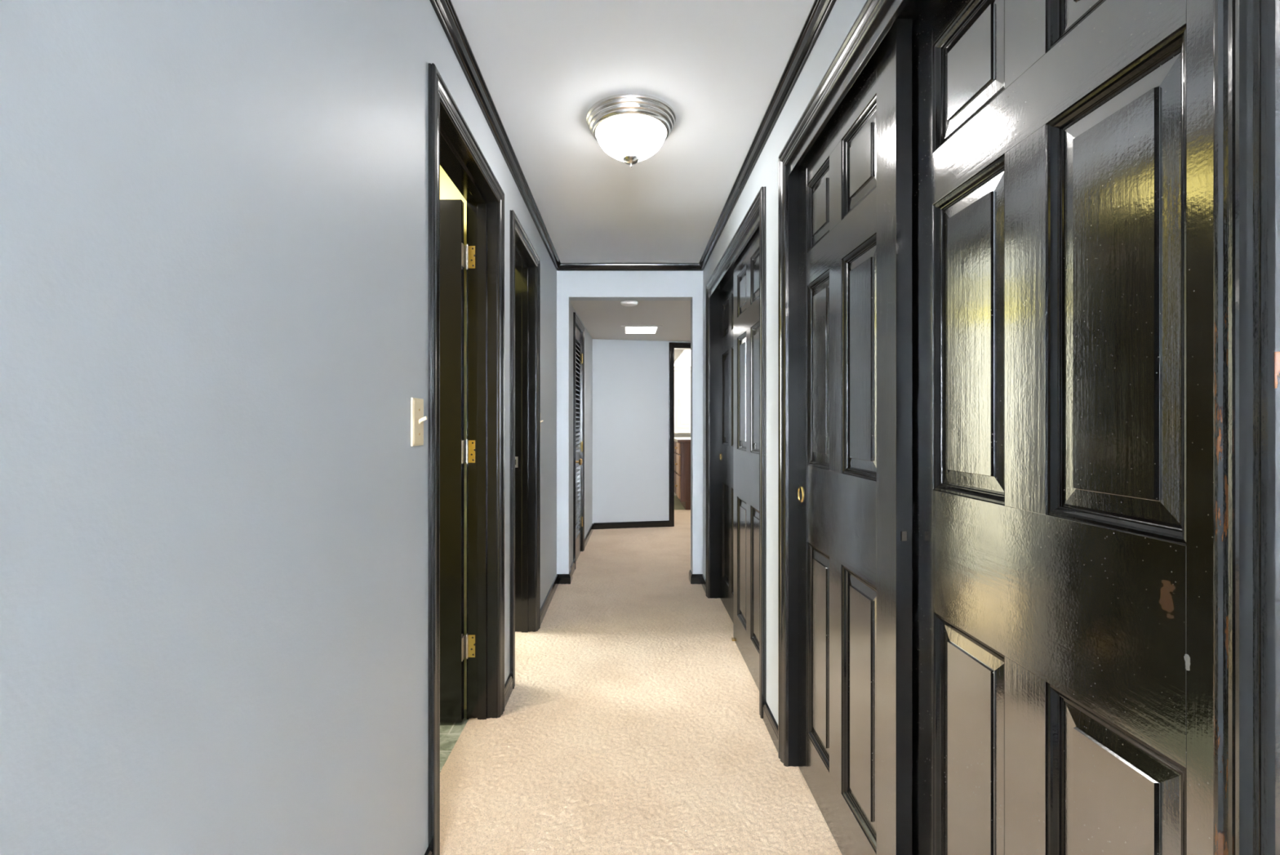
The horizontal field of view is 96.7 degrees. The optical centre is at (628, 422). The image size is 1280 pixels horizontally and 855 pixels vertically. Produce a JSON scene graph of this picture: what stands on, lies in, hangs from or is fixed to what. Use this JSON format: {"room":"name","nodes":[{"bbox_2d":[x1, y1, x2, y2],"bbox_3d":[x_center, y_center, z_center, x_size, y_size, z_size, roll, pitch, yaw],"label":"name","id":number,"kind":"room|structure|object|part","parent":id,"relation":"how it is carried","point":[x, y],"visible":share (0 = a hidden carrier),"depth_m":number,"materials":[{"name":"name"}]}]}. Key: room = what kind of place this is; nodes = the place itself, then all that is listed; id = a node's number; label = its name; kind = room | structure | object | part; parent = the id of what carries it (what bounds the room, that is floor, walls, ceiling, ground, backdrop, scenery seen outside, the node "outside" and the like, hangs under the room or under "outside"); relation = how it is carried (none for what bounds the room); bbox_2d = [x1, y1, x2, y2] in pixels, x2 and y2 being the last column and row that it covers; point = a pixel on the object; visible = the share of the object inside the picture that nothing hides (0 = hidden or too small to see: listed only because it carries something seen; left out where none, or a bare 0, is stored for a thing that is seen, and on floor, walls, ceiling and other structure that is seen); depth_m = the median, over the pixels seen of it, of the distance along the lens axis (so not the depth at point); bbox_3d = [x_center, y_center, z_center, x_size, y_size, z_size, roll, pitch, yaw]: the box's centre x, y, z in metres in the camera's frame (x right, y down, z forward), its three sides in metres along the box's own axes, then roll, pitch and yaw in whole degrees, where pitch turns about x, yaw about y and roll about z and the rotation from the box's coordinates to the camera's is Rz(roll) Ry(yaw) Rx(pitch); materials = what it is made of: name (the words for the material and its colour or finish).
{"room":"home hallway","nodes":[
{"label":"home hallway","id":0,"kind":"room"},
{"bbox_2d":[0,0,592,854],"bbox_3d":[-0.745,0.021,0.898,0.701,2.357,10.797,0,0,0],"label":"wall","id":1,"kind":"structure","parent":0,"point":[214,213],"depth_m":0.73,"materials":[{"name":"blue paint"}]},
{"bbox_2d":[410,397,427,446],"bbox_3d":[-0.509,-0.002,1.404,0.026,0.117,0.073,0,0,0],"label":"light switch","id":2,"kind":"object","parent":1,"relation":"attached to","point":[417,418],"visible":1,"depth_m":1.39,"materials":[{"name":"beige plastic"}]},
{"bbox_2d":[424,845,433,854],"bbox_3d":[-0.515,1.145,-1.508,0.014,0.079,5.985,0,0,0],"label":"baseboard","id":3,"kind":"structure","parent":1,"relation":"attached to","point":[428,851],"depth_m":1.47,"materials":[{"name":"black wood"}]},
{"bbox_2d":[440,199,475,722],"bbox_3d":[-0.978,0.149,2.241,0.744,2.038,0.047,0,0,0],"label":"door","id":4,"kind":"structure","parent":1,"relation":"in","point":[455,256],"depth_m":2.22,"materials":[{"name":"black paint"}]},
{"bbox_3d":[-1.000,0.149,2.236,0.700,2.038,0.035,0,0,0],"label":"frame","id":5,"kind":"part","parent":4,"relation":"part of","materials":[{"name":"black wood"}]},
{"bbox_2d":[427,63,504,854],"bbox_3d":[-0.574,0.123,1.907,0.139,2.122,0.843,0,0,0],"label":"door frame","id":6,"kind":"structure","parent":1,"relation":"attached to","point":[455,161],"depth_m":2.25,"materials":[{"name":"black paint"}]},
{"bbox_2d":[429,0,560,271],"bbox_3d":[-0.504,-1.133,-0.170,0.036,0.047,8.660,0,0,0],"label":"crown molding","id":7,"kind":"structure","parent":1,"relation":"attached to","point":[444,10],"depth_m":2.02,"materials":[{"name":"black wood"}]},
{"bbox_2d":[504,673,513,707],"bbox_3d":[-0.515,1.145,2.419,0.014,0.079,0.182,0,0,0],"label":"baseboard","id":8,"kind":"structure","parent":1,"relation":"attached to","point":[508,685],"depth_m":2.42,"materials":[{"name":"black wood"}]},
{"bbox_2d":[510,209,540,688],"bbox_3d":[-0.576,0.123,2.888,0.144,2.122,0.755,0,0,0],"label":"door frame","id":9,"kind":"structure","parent":1,"relation":"attached to","point":[525,268],"depth_m":3.20,"materials":[{"name":"black paint"}]},
{"bbox_3d":[-0.633,0.220,3.187,0.030,0.060,0.003,0,0,0],"label":"strike plate","id":10,"kind":"part","parent":9,"relation":"part of","materials":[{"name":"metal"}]},
{"bbox_2d":[540,573,558,624],"bbox_3d":[-0.515,1.145,3.712,0.014,0.079,0.895,0,0,0],"label":"baseboard","id":11,"kind":"structure","parent":1,"relation":"attached to","point":[544,608],"depth_m":3.66,"materials":[{"name":"black wood"}]},
{"bbox_2d":[568,560,575,582],"bbox_3d":[-0.429,1.145,4.350,0.030,0.079,0.409,0,0,2],"label":"baseboard","id":12,"kind":"structure","parent":1,"relation":"attached to","point":[573,564],"depth_m":4.39,"materials":[{"name":"black wood"}]},
{"bbox_2d":[573,311,584,563],"bbox_3d":[-0.476,0.149,4.906,0.128,2.069,0.700,0,0,1],"label":"door frame","id":13,"kind":"structure","parent":1,"relation":"attached to","point":[576,320],"depth_m":5.19,"materials":[{"name":"black wood"}]},
{"bbox_2d":[575,324,582,561],"bbox_3d":[-0.417,0.173,4.920,0.099,1.990,0.604,0,0,1],"label":"door","id":14,"kind":"structure","parent":1,"relation":"in","point":[579,447],"depth_m":5.03,"materials":[{"name":"black paint"}]},
{"bbox_3d":[-0.451,-0.220,4.905,0.029,0.974,0.424,0,0,1],"label":"louver panel","id":15,"kind":"part","parent":14,"relation":"part of","materials":[{"name":"black wood"}]},
{"bbox_3d":[-0.451,0.680,4.905,0.029,0.603,0.424,0,0,1],"label":"louver panel","id":16,"kind":"part","parent":14,"relation":"part of","materials":[{"name":"black wood"}]},
{"bbox_3d":[-0.407,0.320,4.662,0.066,0.055,0.055,0,0,1],"label":"knob","id":17,"kind":"part","parent":14,"relation":"part of","materials":[{"name":"gold metal"}]},
{"bbox_2d":[584,523,593,547],"bbox_3d":[-0.401,1.145,5.766,0.016,0.079,1.024,0,0,2],"label":"baseboard","id":18,"kind":"structure","parent":1,"relation":"attached to","point":[591,529],"depth_m":5.73,"materials":[{"name":"black wood"}]},
{"bbox_2d":[440,165,466,708],"bbox_3d":[-1.621,0.036,2.420,1.958,2.387,0.150,0,0,0],"label":"wall partition","id":19,"kind":"structure","parent":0,"point":[448,190],"depth_m":2.35,"materials":[{"name":"yellow paint"}]},
{"bbox_2d":[556,271,702,573],"bbox_3d":[0.013,0.021,4.220,1.070,2.357,0.120,0,0,0],"label":"wall","id":20,"kind":"structure","parent":0,"point":[571,285],"depth_m":4.16,"materials":[{"name":"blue paint"}]},
{"bbox_2d":[557,573,570,583],"bbox_3d":[-0.471,1.145,4.153,0.102,0.079,0.014,0,0,0],"label":"baseboard","id":21,"kind":"structure","parent":20,"relation":"attached to","point":[562,578],"depth_m":4.15,"materials":[{"name":"black wood"}]},
{"bbox_2d":[557,262,702,271],"bbox_3d":[0.013,-1.133,4.142,1.070,0.047,0.036,0,0,0],"label":"crown molding","id":22,"kind":"structure","parent":20,"relation":"attached to","point":[563,266],"depth_m":4.14,"materials":[{"name":"black wood"}]},
{"bbox_2d":[688,569,692,582],"bbox_3d":[0.464,1.145,4.213,0.014,0.079,0.134,0,0,0],"label":"baseboard","id":23,"kind":"structure","parent":20,"relation":"attached to","point":[690,571],"depth_m":4.21,"materials":[{"name":"black wood"}]},
{"bbox_2d":[690,573,702,583],"bbox_3d":[0.502,1.145,4.153,0.092,0.079,0.014,0,0,0],"label":"baseboard","id":24,"kind":"structure","parent":20,"relation":"attached to","point":[695,578],"depth_m":4.15,"materials":[{"name":"black wood"}]},
{"bbox_2d":[570,300,690,360],"bbox_3d":[0.300,-0.975,6.815,3.800,0.100,5.070,0,0,0],"label":"ceiling","id":25,"kind":"structure","parent":0,"point":[602,319],"depth_m":5.07,"materials":[{"name":"paint"}]},
{"bbox_2d":[620,300,637,306],"bbox_3d":[0.009,-0.911,4.350,0.132,0.027,0.132,0,0,0],"label":"smoke detector","id":26,"kind":"object","parent":25,"relation":"attached to","point":[625,303],"visible":1,"depth_m":4.31,"materials":[{"name":"white plastic"}]},
{"bbox_2d":[620,325,662,333],"bbox_3d":[0.127,-0.921,5.650,0.396,0.008,0.490,0,0,0],"label":"recessed light","id":27,"kind":"object","parent":25,"relation":"in","point":[628,329],"visible":1,"depth_m":5.60,"materials":[{"name":"paint"}]},
{"bbox_2d":[674,349,690,365],"bbox_3d":[1.175,-0.914,8.100,0.950,0.022,2.000,0,0,0],"label":"box","id":28,"kind":"object","parent":25,"relation":"attached to","point":[684,357],"visible":0.18,"depth_m":8.13,"materials":[{"name":"white plastic"}]},
{"bbox_2d":[450,0,814,262],"bbox_3d":[0.013,-1.207,-0.170,1.310,0.100,8.900,0,0,0],"label":"ceiling","id":29,"kind":"structure","parent":0,"point":[719,64],"depth_m":2.00,"materials":[{"name":"paint"}]},
{"bbox_2d":[586,93,675,168],"bbox_3d":[0.011,-1.064,2.170,0.343,0.186,0.343,0,0,0],"label":"ceiling light","id":30,"kind":"object","parent":29,"relation":"attached to","point":[630,128],"visible":1,"depth_m":2.07,"materials":[{"name":"white glass"}]},
{"bbox_3d":[0.011,-1.055,2.170,0.269,0.112,0.269,0,0,0],"label":"lamp shade","id":31,"kind":"part","parent":30,"relation":"part of","materials":[{"name":"white glass"}]},
{"bbox_2d":[440,495,842,854],"bbox_3d":[-0.400,1.196,2.550,5.200,0.049,14.100,0,0,0],"label":"floor","id":32,"kind":"structure","parent":0,"point":[630,722],"depth_m":2.10,"materials":[{"name":"beige carpet"}]},
{"bbox_2d":[674,440,690,509],"bbox_3d":[1.173,0.721,8.430,1.035,0.911,1.500,0,0,0],"label":"vanity cabinet","id":33,"kind":"object","parent":32,"relation":"on","point":[682,450],"visible":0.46,"depth_m":7.68,"materials":[{"name":"brown wood"}]},
{"bbox_3d":[0.699,0.575,8.435,0.022,0.260,0.440,0,0,0],"label":"drawer","id":34,"kind":"part","parent":33,"relation":"part of","materials":[{"name":"brown wood"}]},
{"bbox_3d":[0.699,0.877,8.435,0.022,0.305,0.440,0,0,0],"label":"drawer","id":35,"kind":"part","parent":33,"relation":"part of","materials":[{"name":"brown wood"}]},
{"bbox_3d":[0.699,0.877,7.935,0.022,0.305,0.440,0,0,0],"label":"drawer","id":36,"kind":"part","parent":33,"relation":"part of","materials":[{"name":"brown wood"}]},
{"bbox_3d":[0.699,0.575,7.935,0.022,0.260,0.440,0,0,0],"label":"drawer","id":37,"kind":"part","parent":33,"relation":"part of","materials":[{"name":"brown wood"}]},
{"bbox_3d":[0.699,0.350,7.935,0.022,0.150,0.440,0,0,0],"label":"drawer","id":38,"kind":"part","parent":33,"relation":"part of","materials":[{"name":"brown wood"}]},
{"bbox_2d":[674,436,690,442],"bbox_3d":[1.188,0.244,8.422,1.045,0.038,1.525,0,0,0],"label":"countertop","id":39,"kind":"structure","parent":33,"relation":"on","point":[679,439],"depth_m":7.85,"materials":[{"name":"white stone"}]},
{"bbox_2d":[592,338,690,523],"bbox_3d":[0.526,0.138,6.519,2.500,2.125,0.120,0,0,-11],"label":"wall","id":40,"kind":"structure","parent":0,"point":[630,377],"depth_m":6.36,"materials":[{"name":"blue paint"}]},
{"bbox_2d":[593,520,669,528],"bbox_3d":[0.041,1.145,6.357,0.861,0.079,0.016,0,0,-11],"label":"baseboard","id":41,"kind":"structure","parent":40,"relation":"attached to","point":[664,522],"depth_m":6.35,"materials":[{"name":"black wood"}]},
{"bbox_2d":[668,342,690,526],"bbox_3d":[0.884,0.138,6.579,0.880,2.092,0.138,0,0,-11],"label":"door frame","id":42,"kind":"structure","parent":40,"relation":"attached to","point":[672,345],"depth_m":6.44,"materials":[{"name":"black wood"}]},
{"bbox_2d":[674,365,690,495],"bbox_3d":[0.575,-0.010,7.800,2.550,2.420,3.000,0,0,0],"label":"wall","id":43,"kind":"structure","parent":0,"point":[676,434],"depth_m":9.20,"materials":[{"name":"white paint"}]},
{"bbox_2d":[674,368,690,432],"bbox_3d":[1.170,-0.345,9.053,1.140,1.010,0.291,0,0,0],"label":"mirror","id":44,"kind":"object","parent":43,"relation":"attached to","point":[682,375],"visible":0.22,"depth_m":8.93,"materials":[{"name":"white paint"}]},
{"bbox_3d":[1.002,-0.330,8.941,0.475,0.810,0.018,0,0,0],"label":"door","id":45,"kind":"part","parent":44,"relation":"part of","materials":[{"name":"white paint"}]},
{"bbox_2d":[702,0,866,724],"bbox_3d":[0.608,0.021,-0.110,0.120,2.357,8.780,0,0,0],"label":"wall","id":46,"kind":"structure","parent":0,"point":[844,13],"depth_m":2.17,"materials":[{"name":"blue paint"}]},
{"bbox_2d":[701,573,706,593],"bbox_3d":[0.541,1.145,4.015,0.014,0.079,0.290,0,0,0],"label":"baseboard","id":47,"kind":"structure","parent":46,"relation":"attached to","point":[703,578],"depth_m":4.04,"materials":[{"name":"black wood"}]},
{"bbox_2d":[720,273,733,622],"bbox_3d":[0.629,0.147,3.424,0.039,2.045,0.770,0,0,0],"label":"door","id":48,"kind":"structure","parent":46,"relation":"in","point":[726,292],"depth_m":3.57,"materials":[{"name":"black paint"}]},
{"bbox_3d":[0.631,-0.660,3.591,0.023,0.187,0.202,0,0,0],"label":"panel","id":49,"kind":"part","parent":48,"relation":"part of","materials":[{"name":"black paint"}]},
{"bbox_3d":[0.631,-0.154,3.591,0.023,0.549,0.202,0,0,0],"label":"panel","id":50,"kind":"part","parent":48,"relation":"part of","materials":[{"name":"black paint"}]},
{"bbox_3d":[0.631,0.697,3.591,0.023,0.590,0.202,0,0,0],"label":"panel","id":51,"kind":"part","parent":48,"relation":"part of","materials":[{"name":"black paint"}]},
{"bbox_2d":[706,186,765,718],"bbox_3d":[0.598,0.123,3.065,0.141,2.122,1.610,0,0,0],"label":"door frame","id":52,"kind":"structure","parent":46,"relation":"attached to","point":[758,205],"depth_m":3.35,"materials":[{"name":"black wood"}]},
{"bbox_2d":[731,226,759,689],"bbox_3d":[0.584,0.151,2.705,0.047,2.053,0.770,0,0,0],"label":"door","id":53,"kind":"structure","parent":46,"relation":"in","point":[746,267],"depth_m":2.75,"materials":[{"name":"black paint"}]},
{"bbox_3d":[0.590,-0.660,2.870,0.023,0.187,0.197,0,0,0],"label":"panel","id":54,"kind":"part","parent":53,"relation":"part of","materials":[{"name":"black paint"}]},
{"bbox_3d":[0.590,-0.154,2.870,0.023,0.549,0.197,0,0,0],"label":"panel","id":55,"kind":"part","parent":53,"relation":"part of","materials":[{"name":"black paint"}]},
{"bbox_3d":[0.590,0.697,2.870,0.023,0.590,0.197,0,0,0],"label":"panel","id":56,"kind":"part","parent":53,"relation":"part of","materials":[{"name":"black paint"}]},
{"bbox_3d":[0.590,-0.660,2.540,0.023,0.187,0.207,0,0,0],"label":"panel","id":57,"kind":"part","parent":53,"relation":"part of","materials":[{"name":"black paint"}]},
{"bbox_3d":[0.590,-0.154,2.540,0.023,0.549,0.207,0,0,0],"label":"panel","id":58,"kind":"part","parent":53,"relation":"part of","materials":[{"name":"black paint"}]},
{"bbox_3d":[0.590,0.697,2.540,0.023,0.590,0.207,0,0,0],"label":"panel","id":59,"kind":"part","parent":53,"relation":"part of","materials":[{"name":"black paint"}]},
{"bbox_2d":[698,0,836,271],"bbox_3d":[0.530,-1.133,-0.170,0.036,0.047,8.660,0,0,0],"label":"crown molding","id":60,"kind":"structure","parent":46,"relation":"attached to","point":[820,10],"depth_m":2.02,"materials":[{"name":"black wood"}]},
{"bbox_2d":[762,701,777,751],"bbox_3d":[0.541,1.145,2.132,0.014,0.079,0.255,0,0,0],"label":"baseboard","id":61,"kind":"structure","parent":46,"relation":"attached to","point":[771,723],"depth_m":2.14,"materials":[{"name":"black wood"}]},
{"bbox_2d":[797,18,911,854],"bbox_3d":[0.596,0.147,1.587,0.039,2.045,0.714,0,0,0],"label":"door","id":62,"kind":"structure","parent":46,"relation":"in","point":[855,180],"depth_m":1.44,"materials":[{"name":"black paint"}]},
{"bbox_3d":[0.581,0.240,1.910,0.010,0.057,0.057,0,0,0],"label":"finger pull","id":63,"kind":"part","parent":62,"relation":"part of","materials":[{"name":"gold metal"}]},
{"bbox_3d":[0.598,-0.660,1.744,0.023,0.187,0.175,0,0,0],"label":"panel","id":64,"kind":"part","parent":62,"relation":"part of","materials":[{"name":"black paint"}]},
{"bbox_3d":[0.598,-0.154,1.744,0.023,0.549,0.175,0,0,0],"label":"panel","id":65,"kind":"part","parent":62,"relation":"part of","materials":[{"name":"black paint"}]},
{"bbox_3d":[0.598,0.697,1.744,0.023,0.590,0.175,0,0,0],"label":"panel","id":66,"kind":"part","parent":62,"relation":"part of","materials":[{"name":"black paint"}]},
{"bbox_3d":[0.598,-0.660,1.438,0.023,0.187,0.186,0,0,0],"label":"panel","id":67,"kind":"part","parent":62,"relation":"part of","materials":[{"name":"black paint"}]},
{"bbox_3d":[0.598,-0.154,1.438,0.023,0.549,0.186,0,0,0],"label":"panel","id":68,"kind":"part","parent":62,"relation":"part of","materials":[{"name":"black paint"}]},
{"bbox_3d":[0.598,0.697,1.438,0.023,0.590,0.186,0,0,0],"label":"panel","id":69,"kind":"part","parent":62,"relation":"part of","materials":[{"name":"black paint"}]},
{"bbox_2d":[777,0,1279,854],"bbox_3d":[0.598,0.123,1.234,0.141,2.122,1.542,0,0,0],"label":"door frame","id":70,"kind":"structure","parent":46,"relation":"attached to","point":[1246,33],"depth_m":0.50,"materials":[{"name":"black wood"}]},
{"bbox_2d":[911,0,1213,854],"bbox_3d":[0.637,0.147,0.900,0.039,2.045,0.750,0,0,0],"label":"door","id":71,"kind":"structure","parent":46,"relation":"in","point":[1062,150],"depth_m":0.83,"materials":[{"name":"black paint"}]},
{"bbox_3d":[0.639,-0.660,1.052,0.023,0.187,0.190,0,0,0],"label":"panel","id":72,"kind":"part","parent":71,"relation":"part of","materials":[{"name":"black wood"}]},
{"bbox_3d":[0.639,-0.154,1.052,0.023,0.549,0.190,0,0,0],"label":"panel","id":73,"kind":"part","parent":71,"relation":"part of","materials":[{"name":"black wood"}]},
{"bbox_3d":[0.639,0.697,1.052,0.023,0.590,0.190,0,0,0],"label":"panel","id":74,"kind":"part","parent":71,"relation":"part of","materials":[{"name":"black wood"}]},
{"bbox_3d":[0.639,-0.660,0.741,0.023,0.187,0.181,0,0,0],"label":"panel","id":75,"kind":"part","parent":71,"relation":"part of","materials":[{"name":"black wood"}]},
{"bbox_3d":[0.639,-0.154,0.741,0.023,0.549,0.181,0,0,0],"label":"panel","id":76,"kind":"part","parent":71,"relation":"part of","materials":[{"name":"black wood"}]},
{"bbox_3d":[0.639,0.697,0.741,0.023,0.590,0.181,0,0,0],"label":"panel","id":77,"kind":"part","parent":71,"relation":"part of","materials":[{"name":"black wood"}]}
]}

